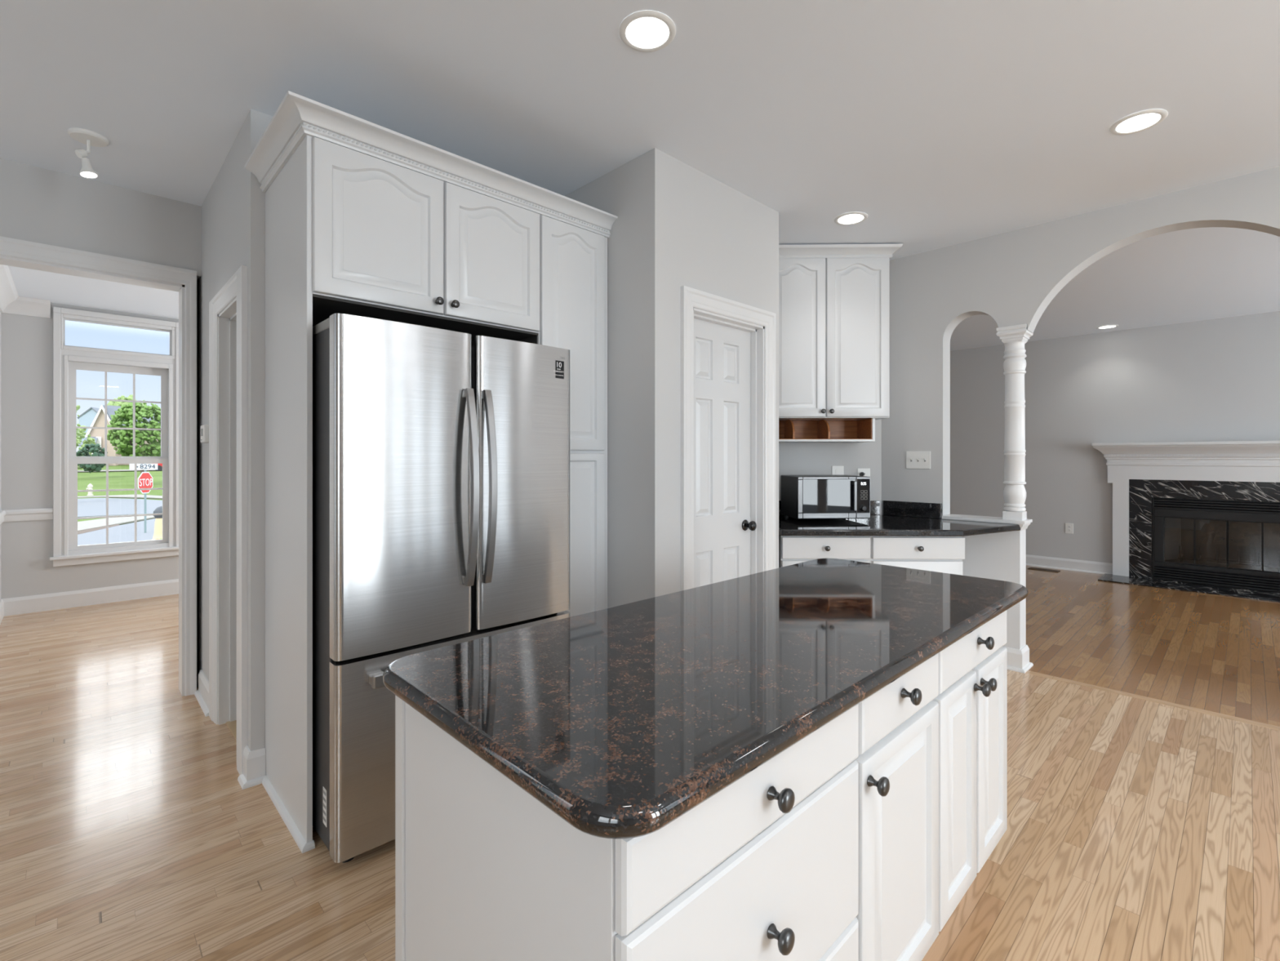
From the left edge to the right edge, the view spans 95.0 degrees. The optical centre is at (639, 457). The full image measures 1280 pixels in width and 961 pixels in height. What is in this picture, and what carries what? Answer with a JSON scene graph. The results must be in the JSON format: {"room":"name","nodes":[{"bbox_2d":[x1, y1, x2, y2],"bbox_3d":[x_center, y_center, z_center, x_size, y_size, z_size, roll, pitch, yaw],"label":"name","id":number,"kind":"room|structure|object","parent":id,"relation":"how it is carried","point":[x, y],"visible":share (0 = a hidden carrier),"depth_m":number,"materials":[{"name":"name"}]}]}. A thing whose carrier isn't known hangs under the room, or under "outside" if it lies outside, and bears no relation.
{"room":"kitchen","nodes":[
{"label":"kitchen","id":0,"kind":"room"},
{"bbox_2d":[0,311,0,600],"bbox_3d":[-4.344,-0.046,3.784,0.120,2.746,2.978,0,0,-44],"label":"wall","id":1,"kind":"structure","parent":0,"point":[0,311],"depth_m":4.84,"materials":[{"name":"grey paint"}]},
{"bbox_2d":[0,264,50,318],"bbox_3d":[-4.213,-1.276,3.944,0.290,0.136,2.928,0,0,-44],"label":"trim","id":2,"kind":"structure","parent":1,"relation":"attached to","point":[11,302],"depth_m":4.91,"materials":[{"name":"white paint"}]},
{"bbox_2d":[0,507,53,524],"bbox_3d":[-4.208,0.491,3.950,0.306,0.098,2.928,0,0,-44],"label":"trim","id":3,"kind":"structure","parent":1,"relation":"attached to","point":[9,515],"depth_m":4.99,"materials":[{"name":"white paint"}]},
{"bbox_2d":[0,302,178,599],"bbox_3d":[-4.070,-0.046,6.208,3.880,2.746,0.132,0,0,-44],"label":"wall","id":4,"kind":"structure","parent":0,"point":[27,569],"depth_m":5.03,"materials":[{"name":"grey paint"}]},
{"bbox_2d":[0,578,178,623],"bbox_3d":[-3.008,1.256,5.107,3.640,0.143,2.928,0,0,-44],"label":"baseboard","id":5,"kind":"structure","parent":4,"relation":"attached to","point":[47,602],"depth_m":5.24,"materials":[{"name":"white paint"}]},
{"bbox_2d":[49,306,178,566],"bbox_3d":[-4.797,-0.177,5.436,0.950,2.259,0.165,0,0,-44],"label":"window","id":6,"kind":"structure","parent":4,"relation":"in","point":[65,461],"depth_m":5.37,"materials":[{"name":"white paint"}]},
{"bbox_2d":[8,265,178,319],"bbox_3d":[-3.108,-1.381,5.095,4.000,0.073,3.150,0,0,-44],"label":"ceiling","id":7,"kind":"structure","parent":0,"point":[59,288],"depth_m":4.82,"materials":[{"name":"white paint"}]},
{"bbox_2d":[77,524,119,534],"bbox_3d":[-27.346,2.537,7.819,2.773,0.050,32.304,0,0,33],"label":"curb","id":8,"kind":"object","parent":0,"point":[110,526],"visible":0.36,"depth_m":20.39,"materials":[{"name":"grey concrete"}]},
{"bbox_2d":[0,158,201,671],"bbox_3d":[-2.434,-0.046,3.460,5.300,2.746,0.140,0,0,-44],"label":"wall header","id":9,"kind":"structure","parent":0,"point":[39,205],"depth_m":3.03,"materials":[{"name":"grey paint"}]},
{"bbox_2d":[0,235,196,696],"bbox_3d":[-2.884,0.142,3.011,0.959,2.370,0.162,0,0,-44],"label":"trim","id":10,"kind":"structure","parent":9,"relation":"attached to","point":[15,252],"depth_m":3.26,"materials":[{"name":"white paint"}]},
{"bbox_2d":[77,515,155,530],"bbox_3d":[-28.764,2.532,10.783,5.650,0.050,34.968,0,0,34],"label":"apron","id":11,"kind":"object","parent":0,"point":[89,524],"visible":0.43,"depth_m":22.65,"materials":[{"name":"grey concrete"}]},
{"bbox_2d":[77,518,155,545],"bbox_3d":[-3.537,2.542,25.277,90.000,0.050,25.500,0,0,-44],"label":"driveway","id":12,"kind":"object","parent":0,"point":[125,532],"visible":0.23,"depth_m":19.14,"materials":[{"name":"grey concrete"}]},
{"bbox_2d":[128,463,157,533],"bbox_3d":[-16.471,1.352,19.496,0.390,2.350,0.664,0,0,24],"label":"stop sign","id":13,"kind":"object","parent":12,"relation":"on","point":[145,479],"visible":1,"depth_m":19.53,"materials":[{"name":"red metal"}]},
{"bbox_2d":[151,506,162,539],"bbox_3d":[-8.993,1.722,11.055,0.400,1.610,0.394,0,0,-44],"label":"statue","id":14,"kind":"object","parent":12,"relation":"on","point":[157,534],"visible":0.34,"depth_m":10.94,"materials":[{"name":"beige stone"}]},
{"bbox_2d":[77,464,162,524],"bbox_3d":[-78.808,1.202,96.128,140.000,2.750,232.200,0,0,-44],"label":"lawn","id":15,"kind":"structure","parent":0,"point":[117,479],"depth_m":47.13,"materials":[{"name":"green plant"}]},
{"bbox_2d":[75,404,84,467],"bbox_3d":[-31.389,-0.885,31.489,2.323,6.932,2.093,0,0,-44],"label":"leafy tree","id":16,"kind":"object","parent":15,"relation":"on","point":[77,406],"visible":0.06,"depth_m":31.98,"materials":[{"name":"green plant"}]},
{"bbox_2d":[75,423,95,468],"bbox_3d":[-53.964,-1.090,56.288,2.760,4.452,2.723,0,0,-44],"label":"leafy bush","id":17,"kind":"object","parent":15,"relation":"on","point":[90,440],"visible":0.21,"depth_m":56.47,"materials":[{"name":"green plant"}]},
{"bbox_2d":[76,407,99,450],"bbox_3d":[-89.992,-3.898,97.498,5.200,8.450,7.700,0,0,-44],"label":"house","id":18,"kind":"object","parent":15,"relation":"on","point":[86,418],"visible":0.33,"depth_m":94.63,"materials":[{"name":"blue"}]},
{"bbox_2d":[75,443,107,473],"bbox_3d":[-46.778,0.091,50.023,2.073,2.548,2.014,0,0,-44],"label":"shrub","id":19,"kind":"object","parent":15,"relation":"on","point":[91,447],"visible":0.71,"depth_m":49.71,"materials":[{"name":"green plant"}]},
{"bbox_2d":[78,404,160,465],"bbox_3d":[-59.469,-2.408,68.655,9.100,6.870,8.600,0,0,-44],"label":"house","id":20,"kind":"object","parent":15,"relation":"on","point":[98,434],"visible":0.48,"depth_m":65.15,"materials":[{"name":"beige"}]},
{"bbox_2d":[98,394,144,409],"bbox_3d":[-74.582,-4.225,84.879,5.710,9.722,5.347,0,0,-44],"label":"leafy tree","id":21,"kind":"object","parent":15,"relation":"on","point":[130,397],"visible":0.07,"depth_m":84.05,"materials":[{"name":"green plant"}]},
{"bbox_2d":[106,400,160,474],"bbox_3d":[-38.232,-1.137,45.079,4.205,6.544,4.212,0,0,-44],"label":"leafy tree","id":22,"kind":"object","parent":15,"relation":"on","point":[124,441],"visible":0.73,"depth_m":44.02,"materials":[{"name":"green plant"}]},
{"bbox_2d":[155,463,162,471],"bbox_3d":[-48.977,0.748,61.094,3.057,1.342,1.650,0,0,-44],"label":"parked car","id":23,"kind":"object","parent":15,"relation":"on","point":[159,465],"visible":0.1,"depth_m":59.87,"materials":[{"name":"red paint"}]},
{"bbox_2d":[77,497,162,517],"bbox_3d":[-21.135,2.552,35.507,101.367,0.050,16.217,0,0,-36],"label":"street","id":24,"kind":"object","parent":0,"point":[86,507],"visible":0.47,"depth_m":30.00,"materials":[{"name":"grey asphalt"}]},
{"bbox_2d":[196,279,199,687],"bbox_3d":[-2.545,0.147,3.416,0.195,2.360,0.050,0,0,-44],"label":"wall","id":25,"kind":"structure","parent":0,"point":[197,280],"depth_m":3.38,"materials":[{"name":"black"}]},
{"bbox_2d":[201,108,284,751],"bbox_3d":[-1.990,-0.046,2.895,0.120,2.746,1.290,0,0,-44],"label":"wall","id":26,"kind":"structure","parent":0,"point":[233,207],"depth_m":2.42,"materials":[{"name":"grey paint"}]},
{"bbox_2d":[194,669,208,716],"bbox_3d":[-2.347,1.262,3.154,0.034,0.130,0.400,0,0,-44],"label":"baseboard","id":27,"kind":"structure","parent":26,"relation":"attached to","point":[202,695],"depth_m":3.16,"materials":[{"name":"white paint"}]},
{"bbox_2d":[200,424,208,442],"bbox_3d":[-2.334,-0.125,3.146,0.028,0.094,0.120,0,0,-44],"label":"thermostat","id":28,"kind":"object","parent":26,"relation":"attached to","point":[204,429],"visible":0.93,"depth_m":3.11,"materials":[{"name":"white plastic"}]},
{"bbox_2d":[208,265,247,774],"bbox_3d":[-1.877,0.267,2.764,0.142,2.120,0.815,0,0,-44],"label":"trim","id":29,"kind":"structure","parent":26,"relation":"attached to","point":[228,309],"depth_m":2.92,"materials":[{"name":"white paint"}]},
{"bbox_2d":[226,720,236,741],"bbox_3d":[-1.875,1.324,2.783,0.075,0.006,0.470,0,0,-44],"label":"floor","id":30,"kind":"structure","parent":26,"relation":"attached to","point":[232,725],"depth_m":2.87,"materials":[{"name":"beige wood"}]},
{"bbox_2d":[237,745,265,789],"bbox_3d":[-1.591,1.262,2.405,0.083,0.130,0.099,0,0,-44],"label":"baseboard","id":31,"kind":"structure","parent":26,"relation":"attached to","point":[253,774],"depth_m":2.39,"materials":[{"name":"white paint"}]},
{"bbox_2d":[312,293,537,343],"bbox_3d":[-0.995,0.385,2.536,0.918,1.885,0.593,0,0,-44],"label":"wall","id":32,"kind":"structure","parent":0,"point":[323,307],"depth_m":2.33,"materials":[{"name":"grey paint"}]},
{"bbox_2d":[312,136,539,333],"bbox_3d":[-0.976,-0.825,2.515,0.919,0.534,0.654,0,0,-44],"label":"wall cabinet","id":33,"kind":"object","parent":32,"relation":"on","point":[385,233],"visible":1,"depth_m":2.23,"materials":[{"name":"white paint"}]},
{"bbox_2d":[244,90,617,237],"bbox_3d":[-0.855,-1.136,2.623,1.420,0.086,0.677,0,0,-44],"label":"crown molding","id":34,"kind":"structure","parent":33,"relation":"on","point":[297,116],"depth_m":2.23,"materials":[{"name":"white paint"}]},
{"bbox_2d":[564,156,638,608],"bbox_3d":[-0.700,-0.046,3.569,0.114,2.746,2.110,0,0,-44],"label":"wall","id":35,"kind":"structure","parent":0,"point":[615,193],"depth_m":2.85,"materials":[{"name":"grey paint"}]},
{"bbox_2d":[0,0,1279,351],"bbox_3d":[1.892,-1.479,2.936,10.800,0.120,8.800,0,0,-44],"label":"ceiling","id":36,"kind":"structure","parent":0,"point":[944,123],"depth_m":2.32,"materials":[{"name":"white paint"}]},
{"bbox_2d":[67,127,108,178],"bbox_3d":[-2.435,-1.326,2.590,0.132,0.184,0.132,0,0,-44],"label":"ceiling spotlight","id":37,"kind":"object","parent":36,"relation":"attached to","point":[90,138],"visible":1,"depth_m":2.57,"materials":[{"name":"white plastic"}]},
{"bbox_2d":[618,10,675,52],"bbox_3d":[0.025,-1.415,1.956,0.190,0.007,0.190,0,0,-44],"label":"recessed light","id":38,"kind":"object","parent":36,"relation":"in","point":[644,31],"visible":1,"depth_m":1.95,"materials":[{"name":"white plastic"}]},
{"bbox_2d":[834,211,867,225],"bbox_3d":[1.252,-1.415,3.484,0.190,0.007,0.190,0,0,-44],"label":"recessed light","id":39,"kind":"object","parent":36,"relation":"in","point":[856,217],"visible":1,"depth_m":3.48,"materials":[{"name":"white"}]},
{"bbox_2d":[1096,324,1118,328],"bbox_3d":[5.077,-1.415,6.371,0.190,0.007,0.190,0,0,-44],"label":"recessed light","id":40,"kind":"object","parent":36,"relation":"in","point":[1105,326],"visible":1,"depth_m":6.38,"materials":[{"name":"white"}]},
{"bbox_2d":[1109,108,1168,134],"bbox_3d":[2.108,-1.415,2.483,0.190,0.007,0.190,0,0,-44],"label":"recessed light","id":41,"kind":"object","parent":36,"relation":"in","point":[1135,122],"visible":1,"depth_m":2.48,"materials":[{"name":"white plastic"}]},
{"bbox_2d":[0,593,1279,960],"bbox_3d":[-0.523,1.377,2.135,6.210,0.100,11.000,0,0,-44],"label":"floor","id":42,"kind":"structure","parent":0,"point":[1138,829],"depth_m":2.05,"materials":[{"name":"brown wood"}]},
{"bbox_2d":[265,135,312,842],"bbox_3d":[-1.333,0.117,2.212,0.018,2.420,0.605,0,0,-44],"label":"cabinet end panel","id":43,"kind":"object","parent":42,"relation":"on","point":[289,197],"visible":0.87,"depth_m":2.16,"materials":[{"name":"white paint"}]},
{"bbox_2d":[262,774,315,853],"bbox_3d":[-1.331,1.317,2.199,0.039,0.020,0.616,0,0,-44],"label":"trim","id":44,"kind":"structure","parent":43,"relation":"attached to","point":[304,846],"depth_m":2.13,"materials":[{"name":"white paint"}]},
{"bbox_2d":[312,313,569,862],"bbox_3d":[-0.864,0.434,2.417,0.928,1.786,0.842,0,0,-44],"label":"refrigerator","id":45,"kind":"object","parent":42,"relation":"on","point":[441,457],"visible":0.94,"depth_m":2.02,"materials":[{"name":"grey metal"}]},
{"bbox_2d":[323,790,325,822],"bbox_3d":[-1.048,1.160,1.950,0.001,0.098,0.030,0,0,-44],"label":"vent","id":46,"kind":"object","parent":45,"relation":"attached to","point":[324,791],"depth_m":1.95,"materials":[{"name":"grey metal"}]},
{"bbox_2d":[537,214,607,617],"bbox_3d":[-0.510,0.117,2.989,0.408,2.420,0.620,0,0,-44],"label":"pantry cabinet","id":47,"kind":"object","parent":42,"relation":"on","point":[573,260],"visible":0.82,"depth_m":2.79,"materials":[{"name":"white paint"}]},
{"bbox_2d":[395,694,858,960],"bbox_3d":[-0.020,0.889,1.139,0.624,0.876,0.712,0,0,-44],"label":"base cabinet","id":48,"kind":"object","parent":42,"relation":"on","point":[766,868],"visible":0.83,"depth_m":0.91,"materials":[{"name":"white paint"}]},
{"bbox_2d":[382,558,1027,839],"bbox_3d":[0.370,0.432,1.547,1.824,0.038,0.746,0,0,-44],"label":"countertop","id":49,"kind":"structure","parent":48,"relation":"on","point":[621,721],"depth_m":1.10,"materials":[{"name":"brown stone"}]},
{"bbox_2d":[778,535,870,567],"bbox_3d":[1.089,0.892,3.668,0.520,0.870,0.586,0,0,1],"label":"base cabinet","id":50,"kind":"object","parent":42,"relation":"on","point":[793,549],"visible":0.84,"depth_m":3.41,"materials":[{"name":"white paint"}]},
{"bbox_2d":[778,500,1020,536],"bbox_3d":[1.215,0.384,3.822,2.301,0.142,0.903,0,0,1],"label":"countertop","id":51,"kind":"structure","parent":50,"relation":"on","point":[898,518],"depth_m":3.59,"materials":[{"name":"black stone"}]},
{"bbox_2d":[780,475,870,519],"bbox_3d":[1.229,0.270,3.908,0.476,0.293,0.390,0,0,-4],"label":"microwave","id":52,"kind":"object","parent":51,"relation":"on","point":[802,496],"visible":1,"depth_m":3.75,"materials":[{"name":"black plastic"}]},
{"bbox_2d":[855,653,938,960],"bbox_3d":[0.355,0.889,1.498,0.414,0.876,0.708,0,0,-44],"label":"base cabinet","id":53,"kind":"object","parent":42,"relation":"on","point":[898,758],"visible":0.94,"depth_m":1.25,"materials":[{"name":"white paint"}]},
{"bbox_2d":[870,536,964,575],"bbox_3d":[1.618,0.892,3.658,0.537,0.870,0.586,0,0,1],"label":"base cabinet","id":54,"kind":"object","parent":42,"relation":"on","point":[944,554],"visible":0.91,"depth_m":3.40,"materials":[{"name":"white paint"}]},
{"bbox_2d":[932,610,1007,931],"bbox_3d":[0.711,0.889,1.840,0.572,0.876,0.708,0,0,-44],"label":"base cabinet","id":55,"kind":"object","parent":42,"relation":"on","point":[971,698],"visible":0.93,"depth_m":1.57,"materials":[{"name":"white paint"}]},
{"bbox_2d":[1026,670,1279,730],"bbox_3d":[2.497,1.377,3.519,0.060,0.101,8.800,0,0,-44],"label":"trim","id":56,"kind":"structure","parent":42,"relation":"in","point":[1163,702],"depth_m":3.18,"materials":[{"name":"brown wood"}]},
{"bbox_2d":[638,147,778,600],"bbox_3d":[0.398,-0.046,3.084,1.023,2.746,0.112,0,0,-44],"label":"wall","id":57,"kind":"structure","parent":0,"point":[697,231],"depth_m":2.77,"materials":[{"name":"grey paint"}]},
{"bbox_2d":[693,318,756,587],"bbox_3d":[0.435,0.298,3.125,0.587,2.033,0.102,0,0,-44],"label":"door","id":58,"kind":"structure","parent":57,"relation":"in","point":[723,525],"depth_m":3.15,"materials":[{"name":"white paint"}]},
{"bbox_2d":[680,285,776,591],"bbox_3d":[0.445,0.255,3.115,0.785,2.145,0.134,0,0,-44],"label":"trim","id":59,"kind":"structure","parent":57,"relation":"attached to","point":[695,303],"depth_m":3.26,"materials":[{"name":"white paint"}]},
{"bbox_2d":[778,418,881,515],"bbox_3d":[0.716,-0.046,4.338,2.075,2.746,0.120,0,0,1],"label":"wall","id":60,"kind":"structure","parent":0,"point":[794,458],"depth_m":4.26,"materials":[{"name":"grey paint"}]},
{"bbox_2d":[778,417,875,442],"bbox_3d":[1.184,-0.185,4.121,0.818,0.157,0.293,0,0,1],"label":"cubby","id":61,"kind":"object","parent":60,"relation":"attached to","point":[823,430],"visible":0.84,"depth_m":4.23,"materials":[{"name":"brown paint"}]},
{"bbox_2d":[831,466,844,475],"bbox_3d":[1.438,0.122,4.260,0.086,0.118,0.009,0,0,1],"label":"power outlet","id":62,"kind":"object","parent":60,"relation":"attached to","point":[836,470],"visible":0.52,"depth_m":4.26,"materials":[{"name":"white plastic"}]},
{"bbox_2d":[778,244,902,420],"bbox_3d":[1.258,-0.837,4.074,0.967,1.144,0.384,0,0,1],"label":"upper cabinet","id":63,"kind":"object","parent":60,"relation":"attached to","point":[834,299],"visible":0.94,"depth_m":3.93,"materials":[{"name":"white paint"}]},
{"bbox_2d":[857,468,870,476],"bbox_3d":[1.625,0.142,4.257,0.092,0.122,0.009,0,0,1],"label":"power outlet","id":64,"kind":"object","parent":60,"relation":"attached to","point":[867,471],"visible":0.43,"depth_m":4.25,"materials":[{"name":"white plastic"}]},
{"bbox_2d":[881,166,1279,649],"bbox_3d":[2.542,-0.046,3.560,0.138,2.746,8.395,0,0,-44],"label":"wall","id":65,"kind":"structure","parent":0,"point":[1011,277],"depth_m":3.76,"materials":[{"name":"grey paint"}]},
{"bbox_2d":[778,500,942,518],"bbox_3d":[1.072,0.364,3.851,1.942,0.103,0.849,0,0,1],"label":"backsplash","id":66,"kind":"structure","parent":65,"relation":"attached to","point":[920,509],"depth_m":4.12,"materials":[{"name":"black stone"}]},
{"bbox_2d":[906,450,930,468],"bbox_3d":[1.933,0.019,4.080,0.018,0.122,0.163,0,0,-44],"label":"light switch","id":67,"kind":"object","parent":65,"relation":"attached to","point":[914,460],"visible":1,"depth_m":4.08,"materials":[{"name":"white plastic"}]},
{"bbox_2d":[942,514,1032,530],"bbox_3d":[2.267,0.427,3.845,0.190,0.064,0.478,0,0,-44],"label":"trim","id":68,"kind":"structure","parent":65,"relation":"attached to","point":[1024,524],"depth_m":3.78,"materials":[{"name":"white paint"}]},
{"bbox_2d":[995,324,1033,520],"bbox_3d":[2.381,-0.214,3.727,0.166,1.218,0.166,0,0,-44],"label":"column","id":69,"kind":"structure","parent":68,"relation":"on","point":[1014,338],"depth_m":3.68,"materials":[{"name":"white paint"}]},
{"bbox_2d":[1004,644,1033,673],"bbox_3d":[2.268,1.262,3.844,0.206,0.130,0.482,0,0,-44],"label":"baseboard","id":70,"kind":"structure","parent":65,"relation":"attached to","point":[1018,660],"depth_m":3.66,"materials":[{"name":"white paint"}]},
{"bbox_2d":[950,311,1279,563],"bbox_3d":[5.558,-0.046,6.471,0.134,2.746,8.400,0,0,-44],"label":"wall","id":71,"kind":"structure","parent":0,"point":[1217,380],"depth_m":6.74,"materials":[{"name":"grey paint"}]},
{"bbox_2d":[1026,554,1112,573],"bbox_3d":[3.950,1.262,8.018,0.034,0.130,3.940,0,0,-44],"label":"baseboard","id":72,"kind":"structure","parent":71,"relation":"attached to","point":[1098,567],"depth_m":6.88,"materials":[{"name":"white paint"}]},
{"bbox_2d":[1065,523,1073,533],"bbox_3d":[5.048,0.837,6.897,0.009,0.118,0.078,0,0,-44],"label":"power outlet","id":73,"kind":"object","parent":71,"relation":"attached to","point":[1068,526],"visible":1,"depth_m":6.89,"materials":[{"name":"white plastic"}]},
{"bbox_2d":[1091,440,1279,578],"bbox_3d":[5.888,0.585,5.879,0.214,1.484,2.150,0,0,-44],"label":"fireplace mantel","id":74,"kind":"object","parent":71,"relation":"attached to","point":[1138,473],"visible":1,"depth_m":6.22,"materials":[{"name":"white paint"}]},
{"bbox_2d":[1091,440,1279,445],"bbox_3d":[5.887,-0.141,5.879,0.213,0.032,2.150,0,0,-44],"label":"shelf","id":75,"kind":"object","parent":74,"relation":"attached to","point":[1233,442],"depth_m":5.95,"materials":[{"name":"white paint"}]},
{"bbox_2d":[1026,565,1279,726],"bbox_3d":[4.149,1.377,5.112,4.530,0.100,8.800,0,0,-44],"label":"floor","id":76,"kind":"structure","parent":0,"point":[1220,654],"depth_m":4.23,"materials":[{"name":"brown wood"}]},
{"bbox_2d":[1027,567,1060,572],"bbox_3d":[4.750,1.323,6.901,0.130,0.005,0.300,0,0,-44],"label":"floor vent","id":77,"kind":"object","parent":76,"relation":"in","point":[1033,568],"visible":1,"depth_m":6.90,"materials":[{"name":"brown metal"}]},
{"bbox_2d":[1097,573,1279,602],"bbox_3d":[5.786,1.321,5.781,0.496,0.012,1.960,0,0,-44],"label":"hearth slab","id":78,"kind":"object","parent":76,"relation":"on","point":[1184,586],"visible":1,"depth_m":5.92,"materials":[{"name":"black stone"}]},
{"bbox_2d":[1151,497,1279,592],"bbox_3d":[6.144,0.852,6.127,0.608,0.950,1.300,0,0,-44],"label":"fireplace insert","id":79,"kind":"object","parent":78,"relation":"on","point":[1249,527],"depth_m":6.16,"materials":[{"name":"black metal"}]},
{"label":"outside","id":80,"kind":"structure","parent":0,"visible":0},
{"bbox_2d":[77,469,162,471],"bbox_3d":[-55.262,1.337,52.984,34.000,0.320,7.000,0,0,-44],"label":"path","id":81,"kind":"structure","parent":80,"point":[105,469],"depth_m":57.91,"materials":[{"name":"grey concrete"}]},
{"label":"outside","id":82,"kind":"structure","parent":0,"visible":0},
{"bbox_2d":[77,493,162,498],"bbox_3d":[-44.042,2.522,31.329,41.255,0.050,8.258,0,0,-30],"label":"sidewalk","id":83,"kind":"structure","parent":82,"point":[112,495],"depth_m":37.13,"materials":[{"name":"grey concrete"}]},
{"bbox_2d":[86,483,93,495],"bbox_3d":[-35.702,2.107,38.083,0.339,0.780,0.329,0,0,1],"label":"fire hydrant","id":84,"kind":"object","parent":83,"relation":"on","point":[90,486],"visible":0.94,"depth_m":37.99,"materials":[{"name":"white metal"}]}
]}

